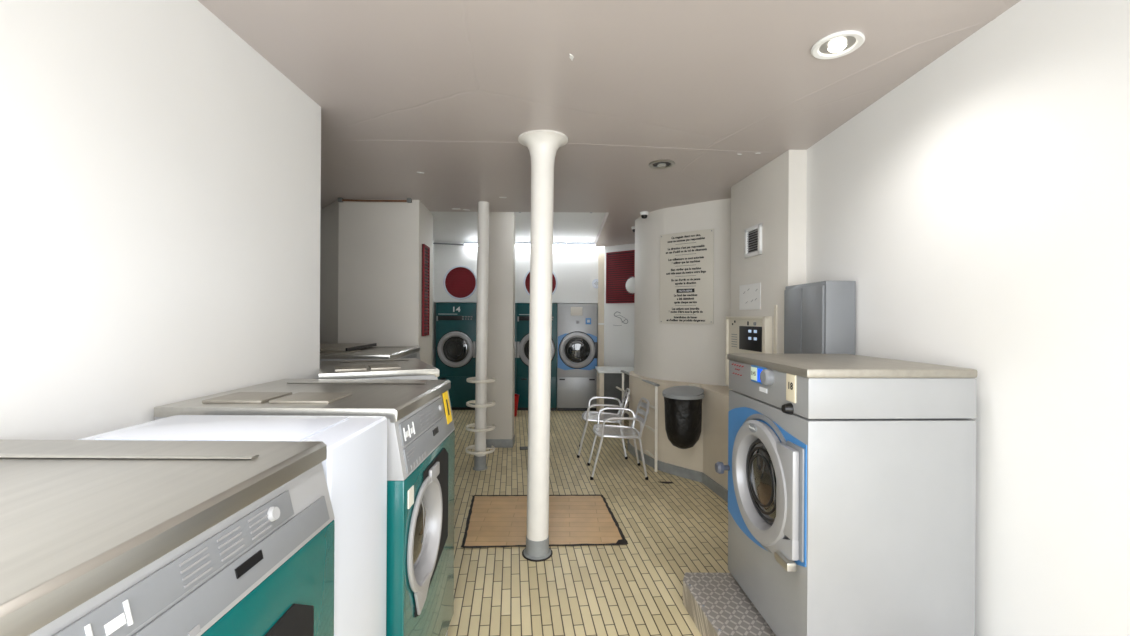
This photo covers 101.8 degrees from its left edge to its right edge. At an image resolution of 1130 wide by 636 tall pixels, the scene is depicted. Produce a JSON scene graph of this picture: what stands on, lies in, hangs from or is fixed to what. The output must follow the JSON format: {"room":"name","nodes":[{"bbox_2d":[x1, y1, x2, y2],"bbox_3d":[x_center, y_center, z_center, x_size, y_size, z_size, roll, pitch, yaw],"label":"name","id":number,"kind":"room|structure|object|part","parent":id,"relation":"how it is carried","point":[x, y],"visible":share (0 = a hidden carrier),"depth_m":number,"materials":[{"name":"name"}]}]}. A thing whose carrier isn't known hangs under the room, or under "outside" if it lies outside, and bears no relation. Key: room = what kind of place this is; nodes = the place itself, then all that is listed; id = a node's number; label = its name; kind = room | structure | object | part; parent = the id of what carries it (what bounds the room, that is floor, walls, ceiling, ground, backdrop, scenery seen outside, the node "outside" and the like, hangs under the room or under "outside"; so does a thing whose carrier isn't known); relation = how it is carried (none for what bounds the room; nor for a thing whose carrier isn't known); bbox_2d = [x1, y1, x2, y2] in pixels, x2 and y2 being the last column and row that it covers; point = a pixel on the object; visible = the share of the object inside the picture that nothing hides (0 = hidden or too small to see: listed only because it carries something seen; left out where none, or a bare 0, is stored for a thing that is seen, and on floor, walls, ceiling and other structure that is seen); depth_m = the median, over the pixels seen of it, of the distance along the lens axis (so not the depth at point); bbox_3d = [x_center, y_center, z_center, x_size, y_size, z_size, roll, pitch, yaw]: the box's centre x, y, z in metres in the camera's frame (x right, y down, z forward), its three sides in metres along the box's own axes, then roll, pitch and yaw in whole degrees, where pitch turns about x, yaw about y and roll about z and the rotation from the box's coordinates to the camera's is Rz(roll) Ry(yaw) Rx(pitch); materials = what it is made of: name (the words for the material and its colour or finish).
{"room":"laundry","nodes":[
{"label":"laundry","id":0,"kind":"room"},
{"bbox_2d":[0,0,320,439],"bbox_3d":[-2.039,0.168,1.750,1.405,2.640,6.900,0,0,0],"label":"wall","id":1,"kind":"structure","parent":0,"point":[160,176],"depth_m":1.45,"materials":[{"name":"white paint"}]},
{"bbox_2d":[320,199,432,365],"bbox_3d":[-2.086,0.167,4.825,1.328,2.640,0.750,0,0,0],"label":"wall","id":2,"kind":"structure","parent":0,"point":[371,252],"depth_m":4.45,"materials":[{"name":"paint"}]},
{"bbox_2d":[421,244,429,335],"bbox_3d":[-1.427,-0.279,4.700,0.028,0.920,0.260,0,0,-5],"label":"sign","id":3,"kind":"object","parent":2,"relation":"attached to","point":[425,298],"visible":1,"depth_m":4.69,"materials":[{"name":"red paint"}]},
{"bbox_2d":[432,241,436,367],"bbox_3d":[-2.441,0.120,6.625,0.620,2.730,2.850,0,0,0],"label":"wall","id":4,"kind":"structure","parent":0,"point":[434,303],"depth_m":7.45,"materials":[{"name":"white paint"}]},
{"bbox_2d":[486,212,515,438],"bbox_3d":[-0.793,0.130,5.410,0.385,2.730,0.220,0,0,0],"label":"pillar","id":5,"kind":"structure","parent":0,"point":[502,225],"depth_m":5.30,"materials":[{"name":"paint"}]},
{"bbox_2d":[486,434,514,447],"bbox_3d":[-0.803,1.448,5.410,0.402,0.095,0.240,0,0,0],"label":"baseboard","id":6,"kind":"structure","parent":5,"relation":"attached to","point":[497,443],"depth_m":5.29,"materials":[{"name":"grey paint"}]},
{"bbox_2d":[434,242,597,303],"bbox_3d":[-0.351,0.133,7.805,4.700,2.730,0.690,0,0,0],"label":"wall","id":7,"kind":"structure","parent":0,"point":[573,267],"depth_m":7.46,"materials":[{"name":"paint"}]},
{"bbox_2d":[443,266,476,299],"bbox_3d":[-1.696,-0.575,7.447,0.550,0.550,0.024,0,0,0],"label":"disc","id":8,"kind":"object","parent":7,"relation":"in","point":[459,282],"visible":0.98,"depth_m":7.45,"materials":[{"name":"red"}]},
{"bbox_2d":[463,242,476,246],"bbox_3d":[-1.517,-1.174,7.360,0.208,0.065,0.060,0,0,0],"label":"fluorescent light","id":9,"kind":"object","parent":7,"relation":"attached to","point":[468,244],"depth_m":7.34,"materials":[{"name":"white plastic"}]},
{"bbox_2d":[524,270,556,295],"bbox_3d":[-0.397,-0.567,7.447,0.550,0.550,0.024,0,0,0],"label":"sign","id":10,"kind":"object","parent":7,"relation":"in","point":[527,276],"visible":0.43,"depth_m":7.45,"materials":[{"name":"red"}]},
{"bbox_2d":[590,276,597,290],"bbox_3d":[0.513,-0.557,7.449,0.200,0.240,0.021,0,0,0],"label":"paper notice","id":11,"kind":"object","parent":7,"relation":"in","point":[593,279],"visible":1,"depth_m":7.45,"materials":[{"name":"white paper"}]},
{"bbox_2d":[448,408,729,635],"bbox_3d":[-0.512,1.557,3.225,4.435,0.120,9.850,0,0,0],"label":"floor","id":12,"kind":"structure","parent":0,"point":[679,527],"depth_m":2.93,"materials":[{"name":"tile"}]},
{"bbox_2d":[0,439,334,635],"bbox_3d":[-0.916,0.882,0.735,0.818,1.225,0.628,0,0,0],"label":"washing machine","id":13,"kind":"object","parent":12,"relation":"on","point":[98,537],"visible":1,"depth_m":0.73,"materials":[{"name":"silver metal"}]},
{"bbox_3d":[-0.536,0.393,0.735,0.033,0.106,0.560,0,0,0],"label":"control panel","id":14,"kind":"part","parent":13,"relation":"part of","materials":[{"name":"grey metal"}]},
{"bbox_2d":[78,415,386,635],"bbox_3d":[-0.880,0.895,1.248,0.660,1.200,0.355,0,0,0],"label":"appliance","id":15,"kind":"object","parent":12,"relation":"on","point":[355,465],"visible":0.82,"depth_m":1.23,"materials":[{"name":"metal"}]},
{"bbox_3d":[-0.897,0.297,1.248,0.500,0.006,0.255,0,0,0],"label":"lid","id":16,"kind":"part","parent":15,"relation":"part of","materials":[{"name":"white metal"}]},
{"bbox_2d":[154,379,454,635],"bbox_3d":[-0.908,0.886,1.810,0.818,1.217,0.688,0,0,0],"label":"washing machine","id":17,"kind":"object","parent":12,"relation":"on","point":[418,413],"visible":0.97,"depth_m":1.65,"materials":[{"name":"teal metal"}]},
{"bbox_3d":[-0.925,0.310,1.810,0.778,0.045,0.688,0,0,0],"label":"lid","id":18,"kind":"part","parent":17,"relation":"part of","materials":[{"name":"silver metal"}]},
{"bbox_3d":[-0.544,0.785,1.688,0.046,0.316,0.316,0,0,0],"label":"glass","id":19,"kind":"part","parent":17,"relation":"part of","materials":[{"name":"glass"}]},
{"bbox_3d":[-0.533,0.802,1.688,0.068,0.464,0.396,0,0,0],"label":"door","id":20,"kind":"part","parent":17,"relation":"part of","materials":[{"name":"white plastic"}]},
{"bbox_3d":[-0.529,0.429,1.810,0.036,0.164,0.620,0,0,0],"label":"control panel","id":21,"kind":"part","parent":17,"relation":"part of","materials":[{"name":"grey metal"}]},
{"bbox_2d":[320,346,419,364],"bbox_3d":[-1.807,0.873,3.845,1.018,1.232,0.988,0,0,-5],"label":"washing machine","id":22,"kind":"object","parent":12,"relation":"on","point":[375,352],"visible":0.08,"depth_m":3.52,"materials":[{"name":"silver metal"}]},
{"bbox_2d":[320,343,376,350],"bbox_3d":[-1.958,0.241,3.850,0.515,0.026,0.700,0,0,-5],"label":"machine cover","id":23,"kind":"object","parent":22,"relation":"on","point":[323,346],"visible":0.56,"depth_m":3.82,"materials":[{"name":"silver metal"}]},
{"bbox_3d":[-1.824,0.289,3.844,0.978,0.045,0.988,0,0,-5],"label":"lid","id":24,"kind":"part","parent":22,"relation":"part of","materials":[{"name":"silver metal"}]},
{"bbox_3d":[-1.329,0.416,3.887,0.036,0.179,0.920,0,0,-5],"label":"control panel","id":25,"kind":"part","parent":22,"relation":"part of","materials":[{"name":"grey metal"}]},
{"bbox_2d":[318,358,438,379],"bbox_3d":[-1.084,0.877,2.680,0.618,1.232,0.708,0,0,-27],"label":"washing machine","id":26,"kind":"object","parent":12,"relation":"on","point":[406,368],"visible":0.19,"depth_m":2.44,"materials":[{"name":"silver metal"}]},
{"bbox_2d":[436,303,476,409],"bbox_3d":[-1.761,0.622,7.675,0.650,1.735,0.650,0,0,0],"label":"dryer","id":27,"kind":"object","parent":12,"relation":"on","point":[455,322],"visible":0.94,"depth_m":7.39,"materials":[{"name":"teal metal"}]},
{"bbox_3d":[-1.760,0.504,7.376,0.604,0.604,0.052,0,0,0],"label":"door","id":28,"kind":"part","parent":27,"relation":"part of","materials":[{"name":"silver metal"}]},
{"bbox_3d":[-1.760,0.504,7.382,0.426,0.426,0.024,0,0,0],"label":"glass","id":29,"kind":"part","parent":27,"relation":"part of","materials":[{"name":"black glass"}]},
{"bbox_3d":[-1.764,1.182,7.395,0.626,0.475,0.014,0,0,0],"label":"panel","id":30,"kind":"part","parent":27,"relation":"part of","materials":[{"name":"teal metal"}]},
{"bbox_2d":[465,201,495,470],"bbox_3d":[-0.826,0.175,4.560,0.290,2.640,0.290,1,0,0],"label":"pole","id":31,"kind":"object","parent":12,"relation":"on","point":[481,380],"visible":1,"depth_m":4.51,"materials":[{"name":"metal"}]},
{"bbox_2d":[476,303,516,392],"bbox_3d":[-1.108,0.626,7.675,0.650,1.735,0.650,0,0,0],"label":"dryer","id":32,"kind":"object","parent":12,"relation":"on","point":[515,303],"visible":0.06,"depth_m":7.40,"materials":[{"name":"teal metal"}]},
{"bbox_2d":[514,393,518,416],"bbox_3d":[-0.840,1.318,7.020,0.287,0.354,0.284,0,0,0],"label":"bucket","id":33,"kind":"object","parent":12,"relation":"on","point":[516,395],"visible":0.27,"depth_m":6.96,"materials":[{"name":"red plastic"}]},
{"bbox_2d":[516,303,556,410],"bbox_3d":[-0.455,0.630,7.675,0.650,1.735,0.650,0,0,0],"label":"dryer","id":34,"kind":"object","parent":12,"relation":"on","point":[523,309],"visible":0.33,"depth_m":7.40,"materials":[{"name":"teal metal"}]},
{"bbox_3d":[-0.454,0.512,7.382,0.426,0.426,0.024,0,0,0],"label":"glass","id":35,"kind":"part","parent":34,"relation":"part of","materials":[{"name":"black glass"}]},
{"bbox_3d":[-0.458,1.190,7.395,0.626,0.475,0.014,0,0,0],"label":"panel","id":36,"kind":"part","parent":34,"relation":"part of","materials":[{"name":"teal metal"}]},
{"bbox_3d":[-0.454,0.512,7.376,0.604,0.604,0.052,0,0,0],"label":"door","id":37,"kind":"part","parent":34,"relation":"part of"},
{"bbox_2d":[518,130,567,561],"bbox_3d":[-0.158,0.179,2.920,0.317,2.640,0.291,1,0,0],"label":"support pole","id":38,"kind":"object","parent":12,"relation":"on","point":[543,145],"visible":1,"depth_m":2.86,"materials":[{"name":"metal"}]},
{"bbox_2d":[461,494,627,547],"bbox_3d":[-0.179,1.494,3.431,1.195,0.008,0.911,0,0,0],"label":"doormat","id":39,"kind":"object","parent":12,"relation":"on","point":[492,520],"visible":0.93,"depth_m":3.35,"materials":[{"name":"brown fabric"}]},
{"bbox_2d":[557,303,597,410],"bbox_3d":[0.198,0.634,7.675,0.650,1.735,0.650,0,0,0],"label":"dryer","id":40,"kind":"object","parent":12,"relation":"on","point":[577,324],"visible":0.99,"depth_m":7.39,"materials":[{"name":"grey metal"}]},
{"bbox_3d":[0.198,0.516,7.376,0.604,0.604,0.052,0,0,0],"label":"door","id":41,"kind":"part","parent":40,"relation":"part of","materials":[{"name":"silver metal"}]},
{"bbox_3d":[0.194,1.194,7.395,0.626,0.475,0.014,0,0,0],"label":"panel","id":42,"kind":"part","parent":40,"relation":"part of","materials":[{"name":"grey metal"}]},
{"bbox_3d":[0.198,0.516,7.382,0.426,0.426,0.024,0,0,0],"label":"glass","id":43,"kind":"part","parent":40,"relation":"part of","materials":[{"name":"black glass"}]},
{"bbox_2d":[577,388,629,458],"bbox_3d":[0.436,1.146,5.119,0.578,0.713,0.495,0,0,5],"label":"armchair","id":44,"kind":"object","parent":12,"relation":"on","point":[588,415],"visible":0.88,"depth_m":4.97,"materials":[{"name":"metal"}]},
{"bbox_3d":[0.374,1.204,4.908,0.482,0.578,0.064,0,0,5],"label":"leg and arm","id":45,"kind":"part","parent":44,"relation":"part of","materials":[{"name":"metal"}]},
{"bbox_3d":[0.411,1.204,5.337,0.482,0.578,0.064,0,0,5],"label":"leg and arm","id":46,"kind":"part","parent":44,"relation":"part of","materials":[{"name":"metal"}]},
{"bbox_3d":[0.621,1.308,4.900,0.088,0.372,0.025,0,0,12],"label":"leg","id":47,"kind":"part","parent":44,"relation":"part of","materials":[{"name":"metal"}]},
{"bbox_3d":[0.652,0.959,5.100,0.139,0.338,0.432,0,0,5],"label":"frame","id":48,"kind":"part","parent":44,"relation":"part of","materials":[{"name":"metal"}]},
{"bbox_2d":[595,366,633,423],"bbox_3d":[0.733,1.117,6.610,0.560,0.775,0.620,0,0,0],"label":"side table","id":49,"kind":"object","parent":12,"relation":"on","point":[608,377],"visible":0.42,"depth_m":6.80,"materials":[{"name":"paint"}]},
{"bbox_3d":[0.506,1.131,6.615,0.065,0.745,0.570,0,0,0],"label":"panel","id":50,"kind":"part","parent":49,"relation":"part of","materials":[{"name":"paint"}]},
{"bbox_3d":[0.756,1.132,6.815,0.435,0.745,0.030,0,0,0],"label":"panel","id":51,"kind":"part","parent":49,"relation":"part of","materials":[{"name":"grey metal"}]},
{"bbox_2d":[587,397,649,479],"bbox_3d":[0.521,1.147,4.475,0.578,0.713,0.495,0,0,-1],"label":"armchair","id":52,"kind":"object","parent":12,"relation":"on","point":[636,417],"visible":1,"depth_m":4.43,"materials":[{"name":"metal"}]},
{"bbox_3d":[0.474,1.205,4.690,0.482,0.578,0.064,0,0,-1],"label":"leg and arm","id":53,"kind":"part","parent":52,"relation":"part of","materials":[{"name":"metal"}]},
{"bbox_3d":[0.481,1.205,4.259,0.482,0.578,0.064,0,0,-1],"label":"leg and arm","id":54,"kind":"part","parent":52,"relation":"part of","materials":[{"name":"metal"}]},
{"bbox_3d":[0.721,1.309,4.681,0.088,0.372,0.025,0,0,-8],"label":"leg","id":55,"kind":"part","parent":52,"relation":"part of","materials":[{"name":"metal"}]},
{"bbox_3d":[0.738,0.960,4.479,0.139,0.338,0.432,0,0,-1],"label":"frame","id":56,"kind":"part","parent":52,"relation":"part of","materials":[{"name":"metal"}]},
{"bbox_3d":[0.728,1.309,4.277,0.088,0.372,0.025,0,0,6],"label":"leg","id":57,"kind":"part","parent":52,"relation":"part of","materials":[{"name":"metal"}]},
{"bbox_2d":[616,370,659,471],"bbox_3d":[0.781,1.074,5.183,0.052,0.862,1.445,0,0,-9],"label":"railing","id":58,"kind":"object","parent":12,"relation":"on","point":[656,385],"visible":0.73,"depth_m":4.49,"materials":[{"name":"metal"}]},
{"bbox_3d":[0.708,1.084,5.620,0.026,0.840,0.026,0,0,0],"label":"post","id":59,"kind":"part","parent":58,"relation":"part of","materials":[{"name":"metal"}]},
{"bbox_3d":[0.803,0.655,5.060,0.052,0.024,1.195,0,0,-9],"label":"handrail","id":60,"kind":"part","parent":58,"relation":"part of","materials":[{"name":"beige wood"}]},
{"bbox_3d":[0.893,1.085,4.500,0.026,0.840,0.026,0,0,0],"label":"post","id":61,"kind":"part","parent":58,"relation":"part of","materials":[{"name":"metal"}]},
{"bbox_2d":[683,572,775,635],"bbox_3d":[1.105,1.442,1.695,0.972,0.128,1.590,0,0,0],"label":"step","id":62,"kind":"structure","parent":12,"relation":"on","point":[716,603],"depth_m":2.21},
{"bbox_2d":[715,353,976,635],"bbox_3d":[1.189,0.785,2.117,0.735,1.185,0.768,0,0,-3],"label":"washing machine","id":63,"kind":"object","parent":62,"relation":"on","point":[852,478],"visible":1,"depth_m":1.75,"materials":[{"name":"silver metal"}]},
{"bbox_3d":[0.844,0.801,2.454,0.075,0.064,0.064,0,0,-3],"label":"knob","id":64,"kind":"part","parent":63,"relation":"part of","materials":[{"name":"blue plastic"}]},
{"bbox_3d":[0.903,0.731,2.062,0.052,0.381,0.382,0,0,-3],"label":"glass","id":65,"kind":"part","parent":63,"relation":"part of","materials":[{"name":"glass"}]},
{"bbox_3d":[0.890,0.731,2.045,0.080,0.536,0.568,0,0,-3],"label":"door","id":66,"kind":"part","parent":63,"relation":"part of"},
{"bbox_3d":[0.886,0.261,2.020,0.035,0.072,0.072,0,0,-3],"label":"knob","id":67,"kind":"part","parent":63,"relation":"part of","materials":[{"name":"grey plastic"}]},
{"bbox_3d":[0.869,0.958,1.810,0.040,0.035,0.100,0,0,-3],"label":"handle","id":68,"kind":"part","parent":63,"relation":"part of","materials":[{"name":"silver metal"}]},
{"bbox_3d":[1.225,0.210,2.116,0.670,0.035,0.762,0,0,-3],"label":"lid","id":69,"kind":"part","parent":63,"relation":"part of","materials":[{"name":"silver metal"}]},
{"bbox_2d":[784,281,855,354],"bbox_3d":[1.510,0.652,2.765,0.177,1.715,0.470,0,0,0],"label":"tall cabinet","id":70,"kind":"object","parent":12,"relation":"on","point":[819,317],"visible":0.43,"depth_m":2.56,"materials":[{"name":"grey metal"}]},
{"bbox_3d":[1.428,0.619,2.880,0.012,1.600,0.216,0,0,0],"label":"door","id":71,"kind":"part","parent":70,"relation":"part of","materials":[{"name":"grey metal"}]},
{"bbox_3d":[1.428,0.619,2.652,0.012,1.600,0.220,0,0,0],"label":"door","id":72,"kind":"part","parent":70,"relation":"part of","materials":[{"name":"grey metal"}]},
{"bbox_2d":[198,0,1020,247],"bbox_3d":[-0.399,-1.286,3.225,4.626,0.294,9.850,0,0,0],"label":"ceiling","id":73,"kind":"structure","parent":0,"point":[430,102],"depth_m":2.24,"materials":[{"name":"paint"}]},
{"bbox_2d":[338,198,411,202],"bbox_3d":[-1.823,-1.130,4.402,0.700,0.038,0.035,0,0,0],"label":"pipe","id":74,"kind":"object","parent":73,"relation":"attached to","point":[409,200],"visible":1,"depth_m":4.39,"materials":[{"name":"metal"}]},
{"bbox_2d":[433,243,462,244],"bbox_3d":[-1.963,-1.197,7.400,0.661,0.052,0.022,0,0,0],"label":"conduit","id":75,"kind":"object","parent":73,"relation":"attached to","point":[433,243],"visible":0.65,"depth_m":7.39,"materials":[{"name":"grey metal"}]},
{"bbox_2d":[515,242,529,246],"bbox_3d":[-0.679,-1.174,7.360,0.224,0.065,0.060,0,0,0],"label":"fluorescent light","id":76,"kind":"object","parent":73,"relation":"attached to","point":[517,244],"depth_m":7.34,"materials":[{"name":"white plastic"}]},
{"bbox_2d":[553,242,604,247],"bbox_3d":[0.092,-1.170,7.360,1.134,0.079,0.060,0,0,0],"label":"fluorescent light","id":77,"kind":"object","parent":73,"relation":"attached to","point":[555,244],"visible":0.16,"depth_m":7.33,"materials":[{"name":"white plastic"}]},
{"bbox_2d":[640,211,648,218],"bbox_3d":[0.852,-1.101,4.930,0.090,0.068,0.090,0,0,0],"label":"security camera","id":78,"kind":"object","parent":73,"relation":"attached to","point":[644,214],"visible":1,"depth_m":4.90,"materials":[{"name":"white plastic"}]},
{"bbox_2d":[648,159,674,168],"bbox_3d":[0.712,-1.124,3.380,0.194,0.022,0.194,0,0,0],"label":"recessed light","id":79,"kind":"object","parent":73,"relation":"in","point":[657,164],"visible":1,"depth_m":3.36,"materials":[{"name":"silver metal"}]},
{"bbox_3d":[0.712,-1.123,3.380,0.068,0.020,0.068,0,0,0],"label":"bulb","id":80,"kind":"part","parent":79,"relation":"part of","materials":[{"name":"white glass"}]},
{"bbox_2d":[811,30,864,58],"bbox_3d":[1.127,-1.121,1.900,0.194,0.022,0.194,0,0,0],"label":"recessed light","id":81,"kind":"object","parent":73,"relation":"in","point":[842,43],"visible":1,"depth_m":1.89,"materials":[{"name":"silver metal"}]},
{"bbox_3d":[1.127,-1.120,1.900,0.068,0.020,0.068,0,0,0],"label":"bulb","id":82,"kind":"part","parent":81,"relation":"part of","materials":[{"name":"white glass"}]},
{"bbox_2d":[604,243,634,366],"bbox_3d":[1.039,0.186,7.386,0.820,2.640,1.329,0,0,0],"label":"wall","id":83,"kind":"structure","parent":0,"point":[618,340],"depth_m":7.14,"materials":[{"name":"paint"}]},
{"bbox_2d":[597,248,604,365],"bbox_3d":[0.586,0.184,7.723,0.105,2.640,0.655,0,0,0],"label":"trim","id":84,"kind":"structure","parent":83,"relation":"attached to","point":[600,341],"depth_m":7.40,"materials":[{"name":"paint"}]},
{"bbox_2d":[606,250,634,302],"bbox_3d":[0.859,-0.630,7.096,0.520,0.800,0.028,0,0,39],"label":"wall panel","id":85,"kind":"object","parent":83,"relation":"in","point":[620,265],"visible":0.94,"depth_m":7.10,"materials":[{"name":"red paint"}]},
{"bbox_2d":[625,276,634,293],"bbox_3d":[1.017,-0.494,6.932,0.270,0.268,0.089,0,0,39],"label":"round wall light","id":86,"kind":"object","parent":85,"relation":"attached to","point":[630,283],"visible":0.62,"depth_m":6.92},
{"bbox_2d":[614,312,627,325],"bbox_3d":[0.859,0.012,7.112,0.274,0.222,0.009,0,0,39],"label":"graffiti","id":87,"kind":"object","parent":83,"relation":"attached to","point":[615,312],"visible":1,"depth_m":7.11,"materials":[{"name":"black paint"}]},
{"bbox_2d":[629,371,729,489],"bbox_3d":[1.309,1.075,4.357,0.627,0.865,2.588,0,0,-19],"label":"wall","id":88,"kind":"structure","parent":0,"point":[711,448],"depth_m":4.29,"materials":[{"name":"paint"}]},
{"bbox_2d":[662,384,703,448],"bbox_3d":[1.071,0.894,4.141,0.392,0.555,0.368,0,0,-42],"label":"bin","id":89,"kind":"object","parent":88,"relation":"attached to","point":[683,404],"visible":1,"depth_m":4.00,"materials":[{"name":"plastic"}]},
{"bbox_3d":[1.064,0.656,4.132,0.361,0.056,0.364,0,0,-42],"label":"lid","id":90,"kind":"part","parent":89,"relation":"part of","materials":[{"name":"plastic"}]},
{"bbox_2d":[634,198,730,385],"bbox_3d":[1.404,0.189,5.540,1.190,2.640,2.720,0,0,0],"label":"wall","id":91,"kind":"structure","parent":0,"point":[691,353],"depth_m":4.63,"materials":[{"name":"paint"}]},
{"bbox_2d":[627,439,727,502],"bbox_3d":[1.095,1.462,4.340,0.242,0.090,2.502,0,0,-19],"label":"baseboard","id":92,"kind":"structure","parent":91,"relation":"attached to","point":[686,473],"depth_m":4.32,"materials":[{"name":"grey paint"}]},
{"bbox_2d":[659,229,713,323],"bbox_3d":[1.202,-0.400,4.574,0.570,0.915,0.014,0,0,39],"label":"sign","id":93,"kind":"object","parent":91,"relation":"attached to","point":[686,258],"visible":1,"depth_m":4.56,"materials":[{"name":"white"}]},
{"bbox_2d":[730,150,806,389],"bbox_3d":[1.732,0.191,3.690,0.615,2.640,1.220,0,0,0],"label":"wall pier","id":94,"kind":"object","parent":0,"point":[773,196],"visible":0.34,"depth_m":3.28,"materials":[{"name":"paint"}]},
{"bbox_2d":[725,316,771,384],"bbox_3d":[1.424,0.279,3.598,0.055,0.580,0.660,0,0,-5],"label":"payment terminal","id":95,"kind":"object","parent":94,"relation":"attached to","point":[753,334],"visible":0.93,"depth_m":3.55,"materials":[{"name":"beige metal"}]},
{"bbox_2d":[739,283,760,309],"bbox_3d":[1.450,-0.166,3.610,0.007,0.200,0.340,0,0,-5],"label":"paper notice","id":96,"kind":"object","parent":94,"relation":"attached to","point":[750,294],"visible":1,"depth_m":3.59,"materials":[{"name":"white paper"}]},
{"bbox_2d":[744,223,761,257],"bbox_3d":[1.450,-0.591,3.539,0.022,0.230,0.240,0,0,-4],"label":"wall vent","id":97,"kind":"object","parent":94,"relation":"attached to","point":[753,235],"visible":1,"depth_m":3.53,"materials":[{"name":"white plastic"}]},
{"bbox_2d":[774,305,776,353],"bbox_3d":[1.474,0.509,3.220,0.012,1.200,0.030,0,0,-5],"label":"cable trunking","id":98,"kind":"object","parent":94,"relation":"attached to","point":[775,306],"visible":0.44,"depth_m":3.21,"materials":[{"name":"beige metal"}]},
{"bbox_2d":[806,0,1129,635],"bbox_3d":[1.674,0.190,0.710,0.120,2.640,4.820,0,0,0],"label":"wall","id":99,"kind":"structure","parent":0,"point":[977,210],"depth_m":1.63,"materials":[{"name":"white paint"}]}
]}

